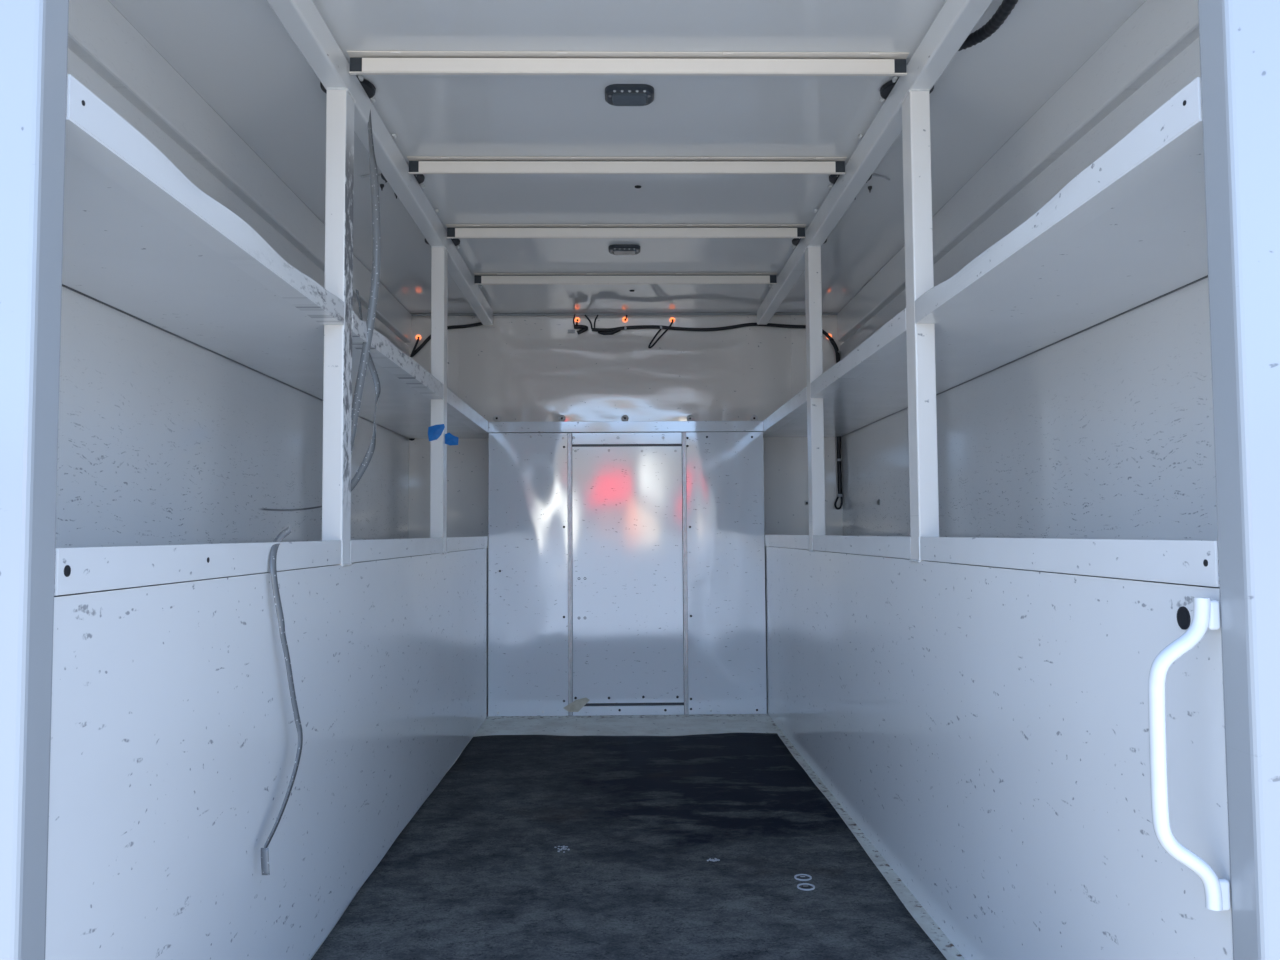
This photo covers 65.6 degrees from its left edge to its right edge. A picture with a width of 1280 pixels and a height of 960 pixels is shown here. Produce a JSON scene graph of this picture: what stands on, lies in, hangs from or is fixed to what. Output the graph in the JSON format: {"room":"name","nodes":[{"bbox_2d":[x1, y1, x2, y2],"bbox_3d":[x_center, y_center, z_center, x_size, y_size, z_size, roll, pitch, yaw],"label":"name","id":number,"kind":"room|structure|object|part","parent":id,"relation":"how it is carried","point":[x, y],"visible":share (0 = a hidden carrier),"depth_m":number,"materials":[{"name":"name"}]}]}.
{"room":"vehicle interior","nodes":[
{"label":"vehicle interior","id":0,"kind":"room"},
{"bbox_2d":[54,48,409,595],"bbox_3d":[-1.106,0.105,2.894,0.040,1.757,3.830,0,-3,-1],"label":"wall","id":1,"kind":"structure","parent":0,"point":[164,438],"depth_m":2.35,"materials":[{"name":"white metal"}]},
{"bbox_2d":[0,0,68,959],"bbox_3d":[-0.859,-0.041,1.044,0.465,1.950,0.055,0,-3,-1],"label":"trim","id":2,"kind":"structure","parent":1,"relation":"attached to","point":[33,33],"depth_m":1.03,"materials":[{"name":"white metal"}]},
{"bbox_2d":[68,0,411,342],"bbox_3d":[-1.107,-0.841,2.969,0.050,0.142,3.780,0,-3,-1],"label":"trim","id":3,"kind":"structure","parent":1,"relation":"attached to","point":[99,34],"depth_m":2.41,"materials":[{"name":"white metal"}]},
{"bbox_2d":[54,536,487,595],"bbox_3d":[-0.873,0.199,2.934,0.424,0.051,3.744,0,-3,-1],"label":"storage shelf","id":4,"kind":"object","parent":1,"relation":"attached to","point":[92,568],"visible":0.99,"depth_m":1.44,"materials":[{"name":"white metal"}]},
{"bbox_2d":[64,565,70,576],"bbox_3d":[-0.626,0.100,1.086,0.001,0.013,0.013,0,-3,-1],"label":"screw","id":5,"kind":"object","parent":4,"relation":"attached to","point":[67,570],"visible":1,"depth_m":1.08,"materials":[{"name":"black metal"}]},
{"bbox_2d":[261,527,302,874],"bbox_3d":[-0.626,0.368,1.767,0.048,0.572,0.264,0,-3,-11],"label":"strap","id":6,"kind":"object","parent":4,"relation":"hanging from","point":[273,553],"visible":1,"depth_m":1.72,"materials":[{"name":"grey fabric"}]},
{"bbox_2d":[322,88,355,566],"bbox_3d":[-0.671,-0.341,2.213,0.048,1.063,0.073,0,-3,-1],"label":"upright post","id":7,"kind":"object","parent":4,"relation":"on","point":[339,186],"visible":0.91,"depth_m":2.19,"materials":[{"name":"white metal"}]},
{"bbox_2d":[430,246,448,553],"bbox_3d":[-0.694,-0.277,3.431,0.048,1.063,0.073,0,-3,-1],"label":"upright post","id":8,"kind":"object","parent":4,"relation":"on","point":[439,254],"visible":0.87,"depth_m":3.41,"materials":[{"name":"white metal"}]},
{"bbox_2d":[428,424,458,444],"bbox_3d":[-0.675,-0.155,3.402,0.102,0.071,0.031,1,-3,-26],"label":"tape","id":9,"kind":"object","parent":8,"relation":"attached to","point":[434,432],"visible":1,"depth_m":3.39,"materials":[{"name":"blue plastic"}]},
{"bbox_2d":[62,74,487,438],"bbox_3d":[-0.876,-0.323,2.962,0.424,0.051,3.744,0,-3,-1],"label":"storage shelf","id":10,"kind":"object","parent":1,"relation":"attached to","point":[143,242],"visible":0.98,"depth_m":1.79,"materials":[{"name":"white metal"}]},
{"bbox_2d":[351,289,380,490],"bbox_3d":[-0.691,-0.217,2.463,0.092,0.515,0.017,0,-3,-1],"label":"strap","id":11,"kind":"object","parent":10,"relation":"hanging from","point":[370,451],"visible":0.73,"depth_m":2.46,"materials":[{"name":"grey fabric"}]},
{"bbox_2d":[45,548,487,959],"bbox_3d":[-0.666,0.604,2.917,0.010,0.758,3.746,0,-3,-1],"label":"wall","id":12,"kind":"structure","parent":0,"point":[174,735],"depth_m":1.61,"materials":[{"name":"white metal"}]},
{"bbox_2d":[405,315,843,556],"bbox_3d":[-0.067,0.131,4.849,2.190,1.900,0.041,0,-3,-1],"label":"wall","id":13,"kind":"structure","parent":0,"point":[513,368],"depth_m":4.86,"materials":[{"name":"white metal"}]},
{"bbox_2d":[410,322,482,356],"bbox_3d":[-0.928,-0.688,4.844,0.384,0.180,0.018,0,-3,-1],"label":"wiring","id":14,"kind":"object","parent":13,"relation":"attached to","point":[414,352],"visible":0.78,"depth_m":4.84,"materials":[{"name":"black plastic"}]},
{"bbox_2d":[454,316,458,396],"bbox_3d":[-0.895,-0.512,4.847,0.020,0.586,0.003,0,-3,-1],"label":"trim","id":15,"kind":"structure","parent":13,"relation":"attached to","point":[456,378],"depth_m":4.85,"materials":[{"name":"white metal"}]},
{"bbox_2d":[493,415,500,421],"bbox_3d":[-0.697,-0.300,4.835,0.036,0.036,0.012,0,-3,-1],"label":"bolt","id":16,"kind":"object","parent":13,"relation":"attached to","point":[496,418],"visible":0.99,"depth_m":4.83,"materials":[{"name":"grey metal"}]},
{"bbox_2d":[558,415,565,421],"bbox_3d":[-0.381,-0.301,4.840,0.036,0.036,0.012,0,-3,-1],"label":"bolt","id":17,"kind":"object","parent":13,"relation":"attached to","point":[561,418],"visible":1,"depth_m":4.84,"materials":[{"name":"grey metal"}]},
{"bbox_2d":[411,313,837,315],"bbox_3d":[-0.072,-0.813,4.872,2.110,0.008,0.012,0,-3,-1],"label":"trim","id":18,"kind":"structure","parent":13,"relation":"attached to","point":[549,314],"depth_m":4.87,"materials":[{"name":"white metal"}]},
{"bbox_2d":[621,415,628,420],"bbox_3d":[-0.073,-0.301,4.846,0.036,0.036,0.012,0,-3,-1],"label":"bolt","id":19,"kind":"object","parent":13,"relation":"attached to","point":[624,417],"visible":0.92,"depth_m":4.85,"materials":[{"name":"grey metal"}]},
{"bbox_2d":[480,421,770,437],"bbox_3d":[-0.066,-0.237,4.698,1.354,0.049,0.298,0,-3,-1],"label":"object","id":20,"kind":"object","parent":13,"relation":"attached to","point":[568,426],"visible":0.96,"depth_m":4.55,"materials":[{"name":"white metal"}]},
{"bbox_3d":[-0.066,-0.215,4.699,1.354,0.004,0.294,0,-3,-1],"label":"shelf plate","id":21,"kind":"part","parent":20,"relation":"part of","materials":[{"name":"white metal"}]},
{"bbox_2d":[686,415,693,420],"bbox_3d":[0.245,-0.301,4.852,0.036,0.036,0.012,0,-3,-1],"label":"bolt","id":22,"kind":"object","parent":13,"relation":"attached to","point":[689,417],"visible":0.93,"depth_m":4.85,"materials":[{"name":"grey metal"}]},
{"bbox_2d":[568,314,833,347],"bbox_3d":[0.301,-0.730,4.866,1.307,0.172,0.030,0,-3,-1],"label":"harness","id":23,"kind":"object","parent":13,"relation":"attached to","point":[604,331],"visible":0.98,"depth_m":4.86,"materials":[{"name":"black plastic"}]},
{"bbox_2d":[829,338,842,509],"bbox_3d":[0.958,-0.278,4.851,0.060,0.846,0.030,0,-3,-1],"label":"cable","id":24,"kind":"object","parent":23,"relation":"hanging from","point":[837,352],"visible":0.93,"depth_m":4.83,"materials":[{"name":"black rubber"}]},
{"bbox_2d":[750,415,757,420],"bbox_3d":[0.559,-0.302,4.858,0.036,0.036,0.012,0,-3,-1],"label":"bolt","id":25,"kind":"object","parent":13,"relation":"attached to","point":[753,417],"visible":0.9,"depth_m":4.86,"materials":[{"name":"grey metal"}]},
{"bbox_2d":[791,315,795,397],"bbox_3d":[0.754,-0.520,4.878,0.020,0.586,0.003,0,-3,-1],"label":"trim","id":26,"kind":"structure","parent":13,"relation":"attached to","point":[793,367],"depth_m":4.88,"materials":[{"name":"white metal"}]},
{"bbox_2d":[109,0,1145,313],"bbox_3d":[-0.038,-0.933,2.988,2.190,0.032,3.870,0,-3,-1],"label":"ceiling","id":27,"kind":"structure","parent":0,"point":[239,57],"depth_m":2.55,"materials":[{"name":"white metal"}]},
{"bbox_2d":[266,0,492,324],"bbox_3d":[-0.687,-0.873,2.940,0.059,0.081,3.597,0,-3,-1],"label":"roof rail","id":28,"kind":"object","parent":27,"relation":"attached to","point":[301,19],"visible":0.87,"depth_m":2.48,"materials":[{"name":"white metal"}]},
{"bbox_2d":[320,76,375,98],"bbox_3d":[-0.698,-0.938,2.376,0.128,0.012,0.128,0,-3,-1],"label":"pad","id":29,"kind":"object","parent":28,"relation":"on","point":[369,88],"visible":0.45,"depth_m":2.37,"materials":[{"name":"black rubber"}]},
{"bbox_2d":[351,109,380,454],"bbox_3d":[-0.670,-0.471,2.388,0.092,0.900,0.021,0,-3,-1],"label":"strap","id":30,"kind":"object","parent":28,"relation":"hanging from","point":[376,229],"visible":0.81,"depth_m":2.39,"materials":[{"name":"grey fabric"}]},
{"bbox_2d":[381,173,424,183],"bbox_3d":[-0.709,-0.907,2.970,0.128,0.012,0.128,0,-3,-1],"label":"pad","id":31,"kind":"object","parent":28,"relation":"on","point":[420,178],"visible":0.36,"depth_m":2.96,"materials":[{"name":"black rubber"}]},
{"bbox_2d":[424,239,459,245],"bbox_3d":[-0.721,-0.872,3.624,0.128,0.012,0.128,0,-3,-1],"label":"pad","id":32,"kind":"object","parent":28,"relation":"on","point":[456,242],"visible":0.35,"depth_m":3.62,"materials":[{"name":"black rubber"}]},
{"bbox_2d":[609,244,639,254],"bbox_3d":[-0.059,-0.868,3.756,0.120,0.018,0.100,0,-3,-1],"label":"recessed light","id":33,"kind":"object","parent":27,"relation":"in","point":[617,249],"visible":1,"depth_m":3.73,"materials":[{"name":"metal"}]},
{"bbox_2d":[474,273,776,284],"bbox_3d":[-0.058,-0.835,4.116,1.256,0.042,0.032,0,-3,-1],"label":"crossbar","id":34,"kind":"object","parent":27,"relation":"attached to","point":[480,278],"visible":1,"depth_m":4.12,"materials":[{"name":"beige metal"}]},
{"bbox_2d":[446,224,805,238],"bbox_3d":[-0.046,-0.869,3.470,1.256,0.042,0.032,0,-3,-1],"label":"crossbar","id":35,"kind":"object","parent":27,"relation":"attached to","point":[454,231],"visible":1,"depth_m":3.47,"materials":[{"name":"beige metal"}]},
{"bbox_2d":[407,156,846,173],"bbox_3d":[-0.035,-0.902,2.847,1.256,0.042,0.032,0,-3,-1],"label":"crossbar","id":36,"kind":"object","parent":27,"relation":"attached to","point":[417,164],"visible":1,"depth_m":2.85,"materials":[{"name":"beige metal"}]},
{"bbox_2d":[347,51,908,75],"bbox_3d":[-0.024,-0.935,2.228,1.256,0.042,0.032,0,-3,-1],"label":"crossbar","id":37,"kind":"object","parent":27,"relation":"attached to","point":[361,62],"visible":1,"depth_m":2.23,"materials":[{"name":"beige metal"}]},
{"bbox_2d":[605,84,653,105],"bbox_3d":[-0.026,-0.938,2.428,0.120,0.018,0.100,0,-3,-1],"label":"recessed light","id":38,"kind":"object","parent":27,"relation":"in","point":[615,94],"visible":1,"depth_m":2.40,"materials":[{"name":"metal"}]},
{"bbox_2d":[757,0,992,324],"bbox_3d":[0.614,-0.880,2.964,0.059,0.081,3.597,0,-3,-1],"label":"roof rail","id":39,"kind":"object","parent":27,"relation":"attached to","point":[956,19],"visible":0.8,"depth_m":2.51,"materials":[{"name":"white metal"}]},
{"bbox_2d":[792,238,826,245],"bbox_3d":[0.622,-0.879,3.649,0.128,0.012,0.128,0,-3,-1],"label":"pad","id":40,"kind":"object","parent":39,"relation":"on","point":[795,241],"visible":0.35,"depth_m":3.63,"materials":[{"name":"black rubber"}]},
{"bbox_2d":[829,174,871,183],"bbox_3d":[0.634,-0.914,2.995,0.128,0.012,0.128,0,-3,-1],"label":"pad","id":41,"kind":"object","parent":39,"relation":"on","point":[833,178],"visible":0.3,"depth_m":2.99,"materials":[{"name":"black rubber"}]},
{"bbox_2d":[880,77,933,99],"bbox_3d":[0.645,-0.945,2.401,0.128,0.012,0.128,0,-3,-1],"label":"pad","id":42,"kind":"object","parent":39,"relation":"on","point":[885,90],"visible":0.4,"depth_m":2.39,"materials":[{"name":"black rubber"}]},
{"bbox_2d":[872,174,889,180],"bbox_3d":[0.715,-0.917,3.003,0.106,0.006,0.026,1,-3,-20],"label":"wire","id":43,"kind":"object","parent":27,"relation":"attached to","point":[884,177],"visible":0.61,"depth_m":3.00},
{"bbox_2d":[958,0,1017,50],"bbox_3d":[0.708,-0.940,1.955,0.088,0.027,0.417,0,-3,-8],"label":"conduit","id":44,"kind":"object","parent":27,"relation":"attached to","point":[1007,6],"visible":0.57,"depth_m":2.03,"materials":[{"name":"black plastic"}]},
{"bbox_2d":[572,444,683,714],"bbox_3d":[-0.059,0.422,4.531,1.260,1.282,0.006,0,-3,-1],"label":"wall","id":45,"kind":"structure","parent":0,"point":[591,445],"depth_m":4.51,"materials":[{"name":"silver metal"}]},
{"bbox_2d":[488,433,567,716],"bbox_3d":[-0.508,0.425,4.510,0.360,1.281,0.015,0,-3,-1],"label":"panel","id":46,"kind":"object","parent":45,"relation":"attached to","point":[528,486],"visible":1,"depth_m":4.51,"materials":[{"name":"metal"}]},
{"bbox_2d":[568,433,571,715],"bbox_3d":[-0.318,0.423,4.507,0.018,1.281,0.012,0,-3,-1],"label":"trim","id":47,"kind":"structure","parent":45,"relation":"attached to","point":[569,434],"depth_m":4.50,"materials":[{"name":"grey metal"}]},
{"bbox_2d":[572,432,681,444],"bbox_3d":[-0.060,-0.190,4.548,0.502,0.053,0.016,0,-3,-1],"label":"strip","id":48,"kind":"object","parent":45,"relation":"attached to","point":[649,437],"visible":1,"depth_m":4.54,"materials":[{"name":"metal"}]},
{"bbox_2d":[572,446,683,702],"bbox_3d":[-0.056,0.427,4.519,0.502,1.162,0.015,0,-3,-1],"label":"door","id":49,"kind":"structure","parent":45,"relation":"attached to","point":[627,541],"depth_m":4.51,"materials":[{"name":"metal"}]},
{"bbox_2d":[573,705,683,715],"bbox_3d":[-0.052,1.041,4.483,0.502,0.042,0.016,0,-3,-1],"label":"strip","id":50,"kind":"object","parent":45,"relation":"attached to","point":[645,709],"visible":1,"depth_m":4.48,"materials":[{"name":"white metal"}]},
{"bbox_2d":[564,698,588,711],"bbox_3d":[-0.286,1.012,4.470,0.122,0.064,0.001,0,-3,-1],"label":"tape","id":51,"kind":"object","parent":50,"relation":"attached to","point":[575,706],"visible":1,"depth_m":4.47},
{"bbox_2d":[682,432,687,714],"bbox_3d":[0.205,0.421,4.517,0.018,1.281,0.012,0,-3,-1],"label":"trim","id":52,"kind":"structure","parent":45,"relation":"attached to","point":[684,496],"depth_m":4.51,"materials":[{"name":"grey metal"}]},
{"bbox_2d":[686,432,766,714],"bbox_3d":[0.392,0.420,4.527,0.355,1.281,0.015,0,-3,-1],"label":"panel","id":53,"kind":"object","parent":45,"relation":"attached to","point":[725,470],"visible":1,"depth_m":4.52,"materials":[{"name":"metal"}]},
{"bbox_2d":[310,714,964,959],"bbox_3d":[-0.026,1.003,2.886,2.190,0.050,3.870,0,-3,-1],"label":"floor","id":54,"kind":"structure","parent":0,"point":[616,725],"depth_m":4.15,"materials":[{"name":"grey metal"}]},
{"bbox_2d":[311,733,946,959],"bbox_3d":[-0.036,0.954,2.548,1.236,0.011,2.955,0,-3,-1],"label":"floor mat","id":55,"kind":"object","parent":54,"relation":"on","point":[478,872],"visible":1,"depth_m":2.44,"materials":[{"name":"black rubber"}]},
{"bbox_2d":[555,846,569,852],"bbox_3d":[-0.199,0.953,2.563,0.035,0.002,0.054,1,-3,-18],"label":"crumbs","id":56,"kind":"object","parent":55,"relation":"on","point":[558,846],"visible":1,"depth_m":2.56,"materials":[{"name":"grey"}]},
{"bbox_2d":[794,874,811,880],"bbox_3d":[0.385,0.938,2.344,0.041,0.005,0.041,0,-3,-1],"label":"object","id":57,"kind":"object","parent":55,"relation":"on","point":[802,877],"visible":1,"depth_m":2.34,"materials":[{"name":"metal"}]},
{"bbox_2d":[797,883,814,890],"bbox_3d":[0.381,0.935,2.281,0.041,0.005,0.041,0,-3,-1],"label":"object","id":58,"kind":"object","parent":55,"relation":"on","point":[804,886],"visible":1,"depth_m":2.28,"materials":[{"name":"metal"}]},
{"bbox_2d":[765,546,1232,959],"bbox_3d":[0.609,0.597,2.941,0.010,0.758,3.746,0,-3,-1],"label":"wall","id":59,"kind":"structure","parent":0,"point":[985,729],"depth_m":1.68,"materials":[{"name":"white metal"}]},
{"bbox_2d":[1177,606,1190,629],"bbox_3d":[0.634,0.161,1.159,0.002,0.027,0.027,0,-3,-1],"label":"plug","id":60,"kind":"object","parent":59,"relation":"attached to","point":[1183,615],"visible":1,"depth_m":1.16,"materials":[{"name":"black rubber"}]},
{"bbox_2d":[1148,597,1230,910],"bbox_3d":[0.594,0.296,1.078,0.081,0.335,0.016,0,-3,-1],"label":"handle","id":61,"kind":"object","parent":59,"relation":"attached to","point":[1206,611],"visible":1,"depth_m":1.07,"materials":[{"name":"white metal"}]},
{"bbox_2d":[840,37,1219,587],"bbox_3d":[1.044,0.094,2.934,0.040,1.757,3.830,0,-3,-1],"label":"wall","id":62,"kind":"structure","parent":0,"point":[1105,430],"depth_m":2.36,"materials":[{"name":"white metal"}]},
{"bbox_2d":[763,77,1207,436],"bbox_3d":[0.808,-0.332,2.993,0.424,0.051,3.744,0,-3,-1],"label":"storage shelf","id":63,"kind":"object","parent":62,"relation":"attached to","point":[1127,233],"visible":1,"depth_m":1.82,"materials":[{"name":"white metal"}]},
{"bbox_2d":[765,535,1219,586],"bbox_3d":[0.811,0.190,2.966,0.424,0.051,3.744,0,-3,-1],"label":"storage shelf","id":64,"kind":"object","parent":62,"relation":"attached to","point":[1169,561],"visible":1,"depth_m":1.48,"materials":[{"name":"white metal"}]},
{"bbox_2d":[804,246,825,551],"bbox_3d":[0.608,-0.283,3.455,0.048,1.063,0.073,0,-3,-1],"label":"upright post","id":65,"kind":"object","parent":64,"relation":"on","point":[813,284],"visible":0.94,"depth_m":3.43,"materials":[{"name":"white metal"}]},
{"bbox_2d":[900,89,938,562],"bbox_3d":[0.630,-0.348,2.237,0.048,1.063,0.073,0,-3,-1],"label":"upright post","id":66,"kind":"object","parent":64,"relation":"on","point":[917,185],"visible":0.95,"depth_m":2.21,"materials":[{"name":"white metal"}]},
{"bbox_2d":[1203,559,1207,566],"bbox_3d":[0.632,0.093,1.110,0.001,0.008,0.008,0,-3,-1],"label":"screw","id":67,"kind":"object","parent":64,"relation":"attached to","point":[1205,562],"visible":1,"depth_m":1.11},
{"bbox_2d":[837,0,1198,340],"bbox_3d":[1.033,-0.853,3.009,0.050,0.142,3.780,0,-3,-1],"label":"wall panel","id":68,"kind":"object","parent":62,"relation":"attached to","point":[1157,31],"depth_m":2.43,"materials":[{"name":"white metal"}]},
{"bbox_2d":[1198,0,1279,959],"bbox_3d":[0.865,-0.050,1.076,0.465,1.950,0.055,0,-3,-1],"label":"trim","id":69,"kind":"structure","parent":62,"relation":"attached to","point":[1239,40],"depth_m":1.05,"materials":[{"name":"white metal"}]}
]}

